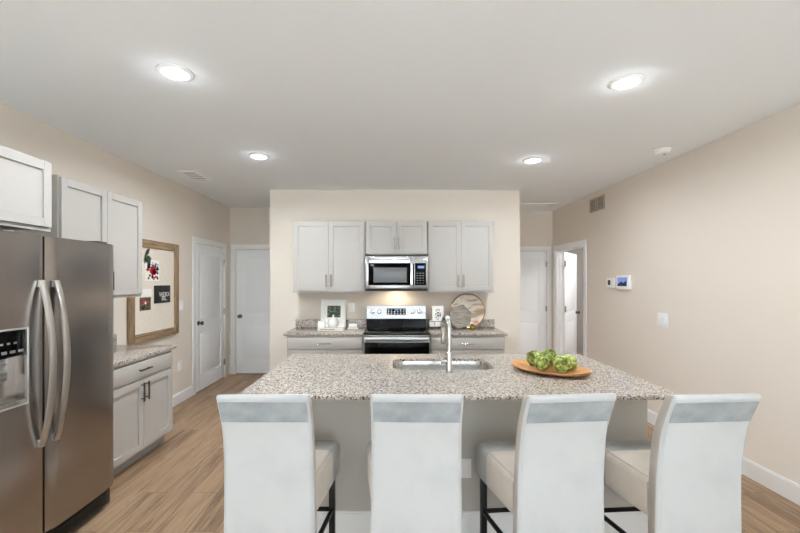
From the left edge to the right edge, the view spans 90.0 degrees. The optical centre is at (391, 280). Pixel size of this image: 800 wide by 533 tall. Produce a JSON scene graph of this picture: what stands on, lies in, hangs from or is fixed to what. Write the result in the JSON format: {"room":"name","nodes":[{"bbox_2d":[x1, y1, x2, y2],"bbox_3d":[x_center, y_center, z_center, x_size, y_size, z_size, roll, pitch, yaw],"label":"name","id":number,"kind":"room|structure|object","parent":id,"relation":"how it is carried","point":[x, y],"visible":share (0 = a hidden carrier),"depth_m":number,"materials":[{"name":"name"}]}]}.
{"room":"kitchen","nodes":[
{"label":"kitchen","id":0,"kind":"room"},
{"bbox_2d":[0,103,229,395],"bbox_3d":[-2.730,0.158,1.640,0.120,2.745,13.920,0,0,0],"label":"wall","id":1,"kind":"structure","parent":0,"point":[172,212],"depth_m":4.39,"materials":[{"name":"beige paint"}]},
{"bbox_2d":[0,145,51,231],"bbox_3d":[-2.388,-0.531,2.090,0.556,0.442,0.890,0,0,0],"label":"upper cabinet","id":2,"kind":"object","parent":1,"relation":"attached to","point":[25,179],"visible":1,"depth_m":2.35,"materials":[{"name":"grey paint"}]},
{"bbox_2d":[14,175,141,297],"bbox_3d":[-2.485,-0.301,3.290,0.361,0.897,0.940,0,0,0],"label":"upper cabinet","id":3,"kind":"object","parent":1,"relation":"attached to","point":[81,211],"visible":0.5,"depth_m":3.26,"materials":[{"name":"grey paint"}]},
{"bbox_2d":[113,334,116,345],"bbox_3d":[-2.659,0.563,3.365,0.021,0.106,0.970,0,0,0],"label":"backsplash","id":4,"kind":"structure","parent":1,"relation":"attached to","point":[114,335],"depth_m":3.82,"materials":[{"name":"stone"}]},
{"bbox_2d":[127,239,178,344],"bbox_3d":[-2.651,0.100,4.485,0.035,1.090,0.930,0,0,0],"label":"pinboard","id":5,"kind":"object","parent":1,"relation":"attached to","point":[162,320],"visible":0.76,"depth_m":4.53,"materials":[{"name":"brown wood"}]},
{"bbox_2d":[140,297,150,310],"bbox_3d":[-2.651,0.247,4.300,0.004,0.140,0.190,0,0,0],"label":"photo","id":6,"kind":"object","parent":5,"relation":"attached to","point":[145,303],"visible":1,"depth_m":4.30,"materials":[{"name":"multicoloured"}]},
{"bbox_2d":[141,289,151,296],"bbox_3d":[-2.652,0.130,4.322,0.002,0.086,0.184,0,0,0],"label":"paper","id":7,"kind":"object","parent":5,"relation":"attached to","point":[145,292],"visible":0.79,"depth_m":4.32,"materials":[{"name":"white paper"}]},
{"bbox_2d":[144,248,150,262],"bbox_3d":[-2.638,-0.271,4.334,0.021,0.169,0.125,0,0,0],"label":"leaf sprig","id":8,"kind":"object","parent":5,"relation":"attached to","point":[147,259],"visible":1,"depth_m":4.32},
{"bbox_2d":[145,260,158,280],"bbox_3d":[-2.651,-0.116,4.426,0.004,0.232,0.257,0,0,0],"label":"card","id":9,"kind":"object","parent":5,"relation":"attached to","point":[151,268],"visible":1,"depth_m":4.42,"materials":[{"name":"white paper"}]},
{"bbox_2d":[154,285,169,303],"bbox_3d":[-2.651,0.153,4.617,0.006,0.202,0.323,0,0,0],"label":"sign","id":10,"kind":"object","parent":5,"relation":"attached to","point":[161,292],"visible":1,"depth_m":4.60,"materials":[{"name":"black paper"}]},
{"bbox_2d":[177,360,181,370],"bbox_3d":[-2.665,1.060,5.020,0.009,0.125,0.100,0,0,0],"label":"wall outlet","id":11,"kind":"object","parent":1,"relation":"attached to","point":[179,363],"visible":1,"depth_m":5.01,"materials":[{"name":"white plastic"}]},
{"bbox_2d":[179,300,182,309],"bbox_3d":[-2.664,0.305,5.060,0.009,0.125,0.100,0,0,0],"label":"light switch","id":12,"kind":"object","parent":1,"relation":"attached to","point":[180,301],"visible":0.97,"depth_m":5.04,"materials":[{"name":"white plastic"}]},
{"bbox_2d":[172,386,191,406],"bbox_3d":[-2.662,1.462,0.058,0.016,0.135,10.515,0,0,0],"label":"baseboard","id":13,"kind":"structure","parent":1,"relation":"attached to","point":[181,396],"depth_m":5.04,"materials":[{"name":"white paint"}]},
{"bbox_2d":[192,236,226,395],"bbox_3d":[-2.639,0.467,5.870,0.102,2.127,1.074,0,0,0],"label":"door","id":14,"kind":"structure","parent":1,"relation":"in","point":[209,263],"depth_m":5.80,"materials":[{"name":"white paint"}]},
{"bbox_2d":[230,207,269,373],"bbox_3d":[-2.150,0.158,6.640,1.040,2.745,0.120,0,0,0],"label":"wall","id":15,"kind":"structure","parent":0,"point":[248,225],"depth_m":6.58,"materials":[{"name":"beige paint"}]},
{"bbox_2d":[231,245,269,373],"bbox_3d":[-2.145,0.467,6.549,0.994,2.127,0.102,0,0,0],"label":"door","id":16,"kind":"structure","parent":15,"relation":"in","point":[250,269],"depth_m":6.57,"materials":[{"name":"white paint"}]},
{"bbox_2d":[270,190,519,370],"bbox_3d":[0.040,0.158,6.970,3.340,2.745,3.260,0,0,0],"label":"wall","id":17,"kind":"structure","parent":0,"point":[502,207],"depth_m":5.34,"materials":[{"name":"beige paint"}]},
{"bbox_2d":[293,221,366,292],"bbox_3d":[-0.792,-0.301,5.156,0.905,0.897,0.363,0,0,0],"label":"upper cabinet","id":18,"kind":"object","parent":17,"relation":"attached to","point":[328,256],"visible":1,"depth_m":5.02,"materials":[{"name":"grey paint"}]},
{"bbox_2d":[296,319,366,326],"bbox_3d":[-0.811,0.563,5.329,0.944,0.106,0.021,0,0,0],"label":"backsplash","id":19,"kind":"structure","parent":17,"relation":"attached to","point":[299,322],"depth_m":5.32,"materials":[{"name":"stone"}]},
{"bbox_2d":[349,303,354,311],"bbox_3d":[-0.534,0.354,5.335,0.075,0.118,0.009,0,0,0],"label":"wall outlet","id":20,"kind":"object","parent":17,"relation":"attached to","point":[351,305],"visible":1,"depth_m":5.33,"materials":[{"name":"white plastic"}]},
{"bbox_2d":[366,221,426,255],"bbox_3d":[0.055,-0.541,5.156,0.776,0.418,0.363,0,0,0],"label":"upper cabinet","id":21,"kind":"object","parent":17,"relation":"attached to","point":[383,238],"visible":0.99,"depth_m":5.02,"materials":[{"name":"grey paint"}]},
{"bbox_2d":[365,256,427,290],"bbox_3d":[0.055,-0.091,5.104,0.776,0.438,0.467,0,0,0],"label":"microwave","id":22,"kind":"object","parent":21,"relation":"attached to","point":[382,273],"visible":1,"depth_m":4.92,"materials":[{"name":"grey metal"}]},
{"bbox_2d":[426,221,493,292],"bbox_3d":[0.865,-0.301,5.156,0.830,0.897,0.363,0,0,0],"label":"upper cabinet","id":23,"kind":"object","parent":17,"relation":"attached to","point":[460,254],"visible":1,"depth_m":5.02,"materials":[{"name":"grey paint"}]},
{"bbox_2d":[426,319,494,326],"bbox_3d":[0.909,0.563,5.329,0.911,0.106,0.021,0,0,0],"label":"backsplash","id":24,"kind":"structure","parent":17,"relation":"attached to","point":[485,322],"depth_m":5.32,"materials":[{"name":"stone"}]},
{"bbox_2d":[0,0,799,210],"bbox_3d":[1.105,-1.265,1.640,7.790,0.100,13.920,0,0,0],"label":"ceiling","id":25,"kind":"structure","parent":0,"point":[337,94],"depth_m":2.47,"materials":[{"name":"white paint"}]},
{"bbox_2d":[156,63,193,81],"bbox_3d":[-1.262,-1.209,2.330,0.196,0.012,0.196,0,0,0],"label":"recessed light","id":26,"kind":"object","parent":25,"relation":"in","point":[174,72],"visible":1,"depth_m":2.32,"materials":[{"name":"white plastic"}]},
{"bbox_2d":[162,68,188,79],"bbox_3d":[-1.262,-1.210,2.330,0.139,0.008,0.139,0,0,0],"label":"diffuser","id":27,"kind":"object","parent":26,"relation":"attached to","point":[170,73],"depth_m":2.33,"materials":[{"name":"white plastic"}]},
{"bbox_2d":[177,170,212,181],"bbox_3d":[-2.270,-1.208,4.620,0.200,0.012,0.440,0,0,0],"label":"ceiling vent","id":28,"kind":"object","parent":25,"relation":"in","point":[194,175],"visible":1,"depth_m":4.59,"materials":[{"name":"white plastic"}]},
{"bbox_2d":[248,153,268,159],"bbox_3d":[-1.295,-1.209,3.890,0.196,0.012,0.196,0,0,0],"label":"recessed light","id":29,"kind":"object","parent":25,"relation":"in","point":[259,156],"visible":1,"depth_m":3.88,"materials":[{"name":"white plastic"}]},
{"bbox_2d":[252,155,265,158],"bbox_3d":[-1.295,-1.210,3.890,0.139,0.008,0.139,0,0,0],"label":"diffuser","id":30,"kind":"object","parent":29,"relation":"attached to","point":[253,156],"depth_m":3.88,"materials":[{"name":"white plastic"}]},
{"bbox_2d":[523,157,542,163],"bbox_3d":[1.415,-1.209,4.020,0.196,0.012,0.196,0,0,0],"label":"recessed light","id":31,"kind":"object","parent":25,"relation":"in","point":[531,160],"visible":1,"depth_m":4.01,"materials":[{"name":"white plastic"}]},
{"bbox_2d":[526,159,539,162],"bbox_3d":[1.415,-1.210,4.020,0.139,0.008,0.139,0,0,0],"label":"diffuser","id":32,"kind":"object","parent":31,"relation":"attached to","point":[527,160],"depth_m":4.01,"materials":[{"name":"white plastic"}]},
{"bbox_2d":[520,203,557,210],"bbox_3d":[2.160,-1.206,6.520,0.840,0.018,0.600,0,0,0],"label":"attic hatch","id":33,"kind":"object","parent":25,"relation":"attached to","point":[523,206],"visible":0.51,"depth_m":6.49,"materials":[{"name":"white paint"}]},
{"bbox_2d":[608,73,644,89],"bbox_3d":[1.430,-1.209,2.440,0.196,0.012,0.196,0,0,0],"label":"recessed light","id":34,"kind":"object","parent":25,"relation":"in","point":[628,81],"visible":1,"depth_m":2.42,"materials":[{"name":"white plastic"}]},
{"bbox_2d":[613,78,639,87],"bbox_3d":[1.430,-1.210,2.440,0.139,0.008,0.139,0,0,0],"label":"diffuser","id":35,"kind":"object","parent":34,"relation":"attached to","point":[618,82],"depth_m":2.43,"materials":[{"name":"white plastic"}]},
{"bbox_2d":[653,147,671,155],"bbox_3d":[2.500,-1.192,3.700,0.144,0.045,0.144,0,0,0],"label":"smoke detector","id":36,"kind":"object","parent":25,"relation":"attached to","point":[664,150],"visible":1,"depth_m":3.66,"materials":[{"name":"white plastic"}]},
{"bbox_2d":[70,353,799,532],"bbox_3d":[1.105,1.580,1.640,7.790,0.100,13.920,0,0,0],"label":"floor","id":37,"kind":"structure","parent":0,"point":[177,486],"depth_m":2.93,"materials":[{"name":"brown wood"}]},
{"bbox_2d":[0,229,112,532],"bbox_3d":[-2.212,0.635,2.280,0.806,1.790,0.910,0,0,0],"label":"refrigerator","id":38,"kind":"object","parent":37,"relation":"on","point":[56,294],"visible":1,"depth_m":2.22,"materials":[{"name":"grey metal"}]},
{"bbox_2d":[113,350,171,476],"bbox_3d":[-2.358,1.089,3.357,0.616,0.882,0.915,0,0,0],"label":"base cabinet","id":39,"kind":"object","parent":37,"relation":"on","point":[142,388],"visible":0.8,"depth_m":3.33,"materials":[{"name":"grey paint"}]},
{"bbox_2d":[113,345,176,367],"bbox_3d":[-2.370,0.631,3.365,0.597,0.030,0.970,0,0,0],"label":"countertop","id":40,"kind":"structure","parent":39,"relation":"on","point":[122,354],"depth_m":3.49,"materials":[{"name":"stone"}]},
{"bbox_2d":[216,394,339,532],"bbox_3d":[-0.546,1.004,1.967,0.515,1.052,0.588,0,0,0],"label":"counter stool","id":41,"kind":"object","parent":37,"relation":"on","point":[277,476],"visible":1,"depth_m":1.76,"materials":[{"name":"white leather"},{"name":"grey leather"},{"name":"beige leather"}]},
{"bbox_2d":[287,336,363,357],"bbox_3d":[-0.793,1.089,5.011,0.903,0.882,0.653,0,0,0],"label":"base cabinet","id":42,"kind":"object","parent":37,"relation":"on","point":[295,344],"visible":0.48,"depth_m":4.72,"materials":[{"name":"grey paint"}]},
{"bbox_2d":[283,327,366,335],"bbox_3d":[-0.811,0.631,5.024,0.944,0.030,0.629,0,0,0],"label":"countertop","id":43,"kind":"structure","parent":42,"relation":"on","point":[297,331],"depth_m":4.78,"materials":[{"name":"stone"}]},
{"bbox_2d":[318,327,343,330],"bbox_3d":[-0.760,0.600,5.020,0.310,0.032,0.191,0,0,2],"label":"book","id":44,"kind":"object","parent":43,"relation":"on","point":[325,328],"visible":0.88,"depth_m":4.93,"materials":[{"name":"beige paper"}]},
{"bbox_2d":[318,321,324,327],"bbox_3d":[-0.877,0.537,4.985,0.084,0.092,0.084,0,0,0],"label":"candle","id":45,"kind":"object","parent":44,"relation":"on","point":[321,324],"visible":1,"depth_m":4.94,"materials":[{"name":"white wax"}]},
{"bbox_2d":[324,315,341,327],"bbox_3d":[-0.738,0.504,5.002,0.188,0.158,0.135,0,0,33],"label":"teapot","id":46,"kind":"object","parent":44,"relation":"on","point":[333,322],"visible":1,"depth_m":4.96,"materials":[{"name":"white ceramic"}]},
{"bbox_2d":[321,299,345,327],"bbox_3d":[-0.775,0.430,5.289,0.330,0.374,0.073,0,0,0],"label":"framed picture","id":47,"kind":"object","parent":43,"relation":"on","point":[329,307],"visible":0.66,"depth_m":5.29,"materials":[{"name":"white paper"}]},
{"bbox_2d":[327,306,340,316],"bbox_3d":[-0.767,0.405,5.289,0.175,0.154,0.024,0,0,0],"label":"photo","id":48,"kind":"object","parent":47,"relation":"attached to","point":[331,310],"depth_m":5.29,"materials":[{"name":"green paper"}]},
{"bbox_2d":[347,323,358,328],"bbox_3d":[-0.500,0.582,5.130,0.136,0.068,0.090,0,0,0],"label":"butter dish","id":49,"kind":"object","parent":43,"relation":"on","point":[350,325],"visible":1,"depth_m":5.10,"materials":[{"name":"white ceramic"}]},
{"bbox_2d":[363,305,429,353],"bbox_3d":[0.056,0.928,4.956,0.779,1.204,0.718,0,0,0],"label":"range","id":50,"kind":"object","parent":37,"relation":"on","point":[391,329],"visible":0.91,"depth_m":4.93,"materials":[{"name":"grey metal"}]},
{"bbox_2d":[363,328,429,335],"bbox_3d":[0.056,0.628,4.949,0.779,0.032,0.582,0,0,0],"label":"cooktop","id":51,"kind":"object","parent":50,"relation":"in","point":[369,331],"depth_m":4.74,"materials":[{"name":"black glass"}]},
{"bbox_2d":[367,394,463,532],"bbox_3d":[0.113,1.004,1.967,0.515,1.052,0.588,0,0,2],"label":"counter stool","id":52,"kind":"object","parent":37,"relation":"on","point":[414,447],"visible":1,"depth_m":1.76,"materials":[{"name":"white leather"},{"name":"grey leather"},{"name":"beige leather"}]},
{"bbox_2d":[430,335,504,353],"bbox_3d":[0.895,1.089,5.011,0.880,0.882,0.653,0,0,0],"label":"base cabinet","id":53,"kind":"object","parent":37,"relation":"on","point":[459,344],"visible":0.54,"depth_m":4.72,"materials":[{"name":"grey paint"}]},
{"bbox_2d":[426,327,507,335],"bbox_3d":[0.909,0.631,5.024,0.911,0.030,0.629,0,0,0],"label":"countertop","id":54,"kind":"structure","parent":53,"relation":"on","point":[479,331],"depth_m":4.84,"materials":[{"name":"stone"}]},
{"bbox_2d":[427,320,446,329],"bbox_3d":[0.600,0.559,5.100,0.287,0.112,0.127,0,0,0],"label":"wire rack","id":55,"kind":"object","parent":54,"relation":"on","point":[428,321],"visible":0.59,"depth_m":5.04,"materials":[{"name":"black"}]},
{"bbox_2d":[432,306,443,326],"bbox_3d":[0.585,0.451,5.099,0.144,0.261,0.039,0,0,0],"label":"card","id":56,"kind":"object","parent":55,"relation":"on","point":[437,311],"visible":0.94,"depth_m":5.10,"materials":[{"name":"white paper"}]},
{"bbox_2d":[449,304,471,328],"bbox_3d":[0.882,0.460,5.167,0.318,0.311,0.088,0,0,0],"label":"board","id":57,"kind":"object","parent":54,"relation":"on","point":[460,316],"visible":0.9,"depth_m":5.15,"materials":[{"name":"grey wood"}]},
{"bbox_2d":[451,293,484,327],"bbox_3d":[1.000,0.391,5.271,0.456,0.451,0.083,0,0,0],"label":"round tray","id":58,"kind":"object","parent":54,"relation":"on","point":[472,302],"visible":0.66,"depth_m":5.28,"materials":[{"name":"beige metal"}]},
{"bbox_2d":[469,324,474,329],"bbox_3d":[1.005,0.573,5.003,0.076,0.085,0.080,0,0,0],"label":"succulent pot","id":59,"kind":"object","parent":54,"relation":"on","point":[472,326],"visible":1,"depth_m":4.98,"materials":[{"name":"gold metal"}]},
{"bbox_2d":[312,400,647,532],"bbox_3d":[0.379,1.084,2.902,2.379,0.892,0.976,0,0,0],"label":"kitchen island","id":60,"kind":"object","parent":37,"relation":"on","point":[346,422],"visible":0.25,"depth_m":2.43,"materials":[{"name":"grey paint"}]},
{"bbox_2d":[240,354,681,399],"bbox_3d":[0.368,0.627,2.760,2.413,0.022,1.230,0,0,0],"label":"island countertop","id":61,"kind":"structure","parent":60,"relation":"on","point":[321,376],"depth_m":2.47,"materials":[{"name":"stone"}]},
{"bbox_2d":[393,361,491,369],"bbox_3d":[0.366,0.754,2.970,0.773,0.230,0.450,0,0,0],"label":"sink","id":62,"kind":"object","parent":61,"relation":"in","point":[404,365],"visible":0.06,"depth_m":3.17,"materials":[{"name":"grey metal"}]},
{"bbox_2d":[438,315,452,372],"bbox_3d":[0.353,0.425,2.777,0.106,0.381,0.218,0,0,-6],"label":"faucet","id":63,"kind":"object","parent":61,"relation":"on","point":[445,321],"visible":1,"depth_m":2.69,"materials":[{"name":"silver metal"}]},
{"bbox_2d":[511,359,591,376],"bbox_3d":[1.068,0.595,2.715,0.388,0.041,0.540,0,0,-43],"label":"serving tray","id":64,"kind":"object","parent":61,"relation":"on","point":[522,364],"visible":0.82,"depth_m":2.68,"materials":[{"name":"brown wood"}]},
{"bbox_2d":[526,350,541,365],"bbox_3d":[1.001,0.543,2.817,0.110,0.112,0.106,0,0,7],"label":"artichoke","id":65,"kind":"object","parent":64,"relation":"on","point":[530,355],"visible":0.73,"depth_m":2.80,"materials":[{"name":"green"}]},
{"bbox_2d":[534,354,549,371],"bbox_3d":[1.007,0.548,2.685,0.105,0.116,0.106,0,0,-44],"label":"artichoke","id":66,"kind":"object","parent":64,"relation":"on","point":[541,362],"visible":1,"depth_m":2.66,"materials":[{"name":"green"}]},
{"bbox_2d":[543,349,557,362],"bbox_3d":[1.089,0.514,2.753,0.095,0.094,0.092,0,0,41],"label":"artichoke","id":67,"kind":"object","parent":64,"relation":"on","point":[551,354],"visible":0.72,"depth_m":2.73,"materials":[{"name":"green"}]},
{"bbox_2d":[552,355,571,372],"bbox_3d":[1.112,0.544,2.616,0.117,0.112,0.116,0,0,-26],"label":"artichoke","id":68,"kind":"object","parent":64,"relation":"on","point":[561,363],"visible":1,"depth_m":2.59,"materials":[{"name":"green"}]},
{"bbox_2d":[564,355,577,369],"bbox_3d":[1.206,0.548,2.715,0.107,0.104,0.100,0,0,-39],"label":"artichoke","id":69,"kind":"object","parent":64,"relation":"on","point":[573,360],"visible":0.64,"depth_m":2.68,"materials":[{"name":"green"}]},
{"bbox_2d":[461,459,470,477],"bbox_3d":[0.445,1.137,2.426,0.072,0.115,0.008,0,0,0],"label":"outlet","id":70,"kind":"object","parent":60,"relation":"attached to","point":[465,463],"depth_m":2.42,"materials":[{"name":"white plastic"}]},
{"bbox_2d":[474,393,615,532],"bbox_3d":[0.737,1.004,1.967,0.515,1.052,0.588,0,0,-5],"label":"counter stool","id":71,"kind":"object","parent":37,"relation":"on","point":[550,478],"visible":1,"depth_m":1.76,"materials":[{"name":"white fabric"}]},
{"bbox_2d":[604,393,760,532],"bbox_3d":[1.351,1.004,1.967,0.515,1.052,0.588,0,0,-4],"label":"counter stool","id":72,"kind":"object","parent":37,"relation":"on","point":[686,478],"visible":0.87,"depth_m":1.76,"materials":[{"name":"white fabric"}]},
{"bbox_2d":[520,211,552,349],"bbox_3d":[2.250,0.158,7.010,1.080,2.745,0.120,0,0,0],"label":"wall","id":73,"kind":"structure","parent":0,"point":[536,227],"depth_m":6.95,"materials":[{"name":"beige paint"}]},
{"bbox_2d":[520,246,550,353],"bbox_3d":[2.288,0.467,6.919,0.949,2.127,0.102,0,0,0],"label":"door","id":74,"kind":"structure","parent":73,"relation":"in","point":[533,263],"depth_m":6.94,"materials":[{"name":"white paint"}]},
{"bbox_2d":[564,248,582,352],"bbox_3d":[3.955,0.158,8.550,2.090,2.745,0.100,0,0,0],"label":"wall","id":75,"kind":"structure","parent":0,"point":[579,252],"depth_m":8.50,"materials":[{"name":"grey paint"}]},
{"bbox_2d":[553,103,799,484],"bbox_3d":[2.850,0.158,1.640,0.120,2.745,13.920,0,0,0],"label":"wall","id":76,"kind":"structure","parent":0,"point":[707,237],"depth_m":3.47,"materials":[{"name":"beige paint"}]},
{"bbox_2d":[553,239,586,356],"bbox_3d":[2.949,0.468,6.644,0.490,2.125,1.849,0,0,19],"label":"door","id":77,"kind":"structure","parent":76,"relation":"in","point":[565,312],"depth_m":6.78,"materials":[{"name":"white paint"}]},
{"bbox_2d":[589,194,603,212],"bbox_3d":[2.784,-1.045,5.440,0.010,0.190,0.380,0,0,0],"label":"air vent","id":78,"kind":"object","parent":76,"relation":"in","point":[597,203],"visible":1,"depth_m":5.45,"materials":[{"name":"grey metal"}]},
{"bbox_2d":[589,197,595,212],"bbox_3d":[2.782,-1.045,5.541,0.006,0.190,0.178,0,0,0],"label":"grille","id":79,"kind":"object","parent":78,"relation":"attached to","point":[592,202],"depth_m":5.55,"materials":[{"name":"beige metal"}]},
{"bbox_2d":[597,194,603,210],"bbox_3d":[2.782,-1.045,5.339,0.006,0.190,0.178,0,0,0],"label":"grille","id":80,"kind":"object","parent":78,"relation":"attached to","point":[600,199],"depth_m":5.34,"materials":[{"name":"beige metal"}]},
{"bbox_2d":[607,278,614,287],"bbox_3d":[2.777,0.025,5.080,0.023,0.124,0.170,0,0,0],"label":"thermostat","id":81,"kind":"object","parent":76,"relation":"attached to","point":[610,281],"visible":1,"depth_m":5.05,"materials":[{"name":"white plastic"}]},
{"bbox_2d":[616,275,630,289],"bbox_3d":[2.773,0.020,4.790,0.032,0.170,0.270,0,0,0],"label":"panel","id":82,"kind":"object","parent":76,"relation":"attached to","point":[623,282],"visible":1,"depth_m":4.76,"materials":[{"name":"white plastic"}]},
{"bbox_2d":[618,281,625,285],"bbox_3d":[2.757,0.030,4.798,0.001,0.060,0.185,0,0,0],"label":"screen","id":83,"kind":"object","parent":82,"relation":"attached to","point":[620,283],"depth_m":4.80,"materials":[{"name":"blue glass"}]},
{"bbox_2d":[658,312,668,327],"bbox_3d":[2.784,0.402,4.110,0.009,0.145,0.165,0,0,0],"label":"light switch","id":84,"kind":"object","parent":76,"relation":"attached to","point":[663,318],"visible":1,"depth_m":4.09,"materials":[{"name":"white plastic"}]},
{"bbox_2d":[647,409,799,505],"bbox_3d":[2.782,1.462,0.258,0.016,0.135,10.915,0,0,0],"label":"baseboard","id":85,"kind":"structure","parent":76,"relation":"attached to","point":[773,481],"depth_m":2.94,"materials":[{"name":"white paint"}]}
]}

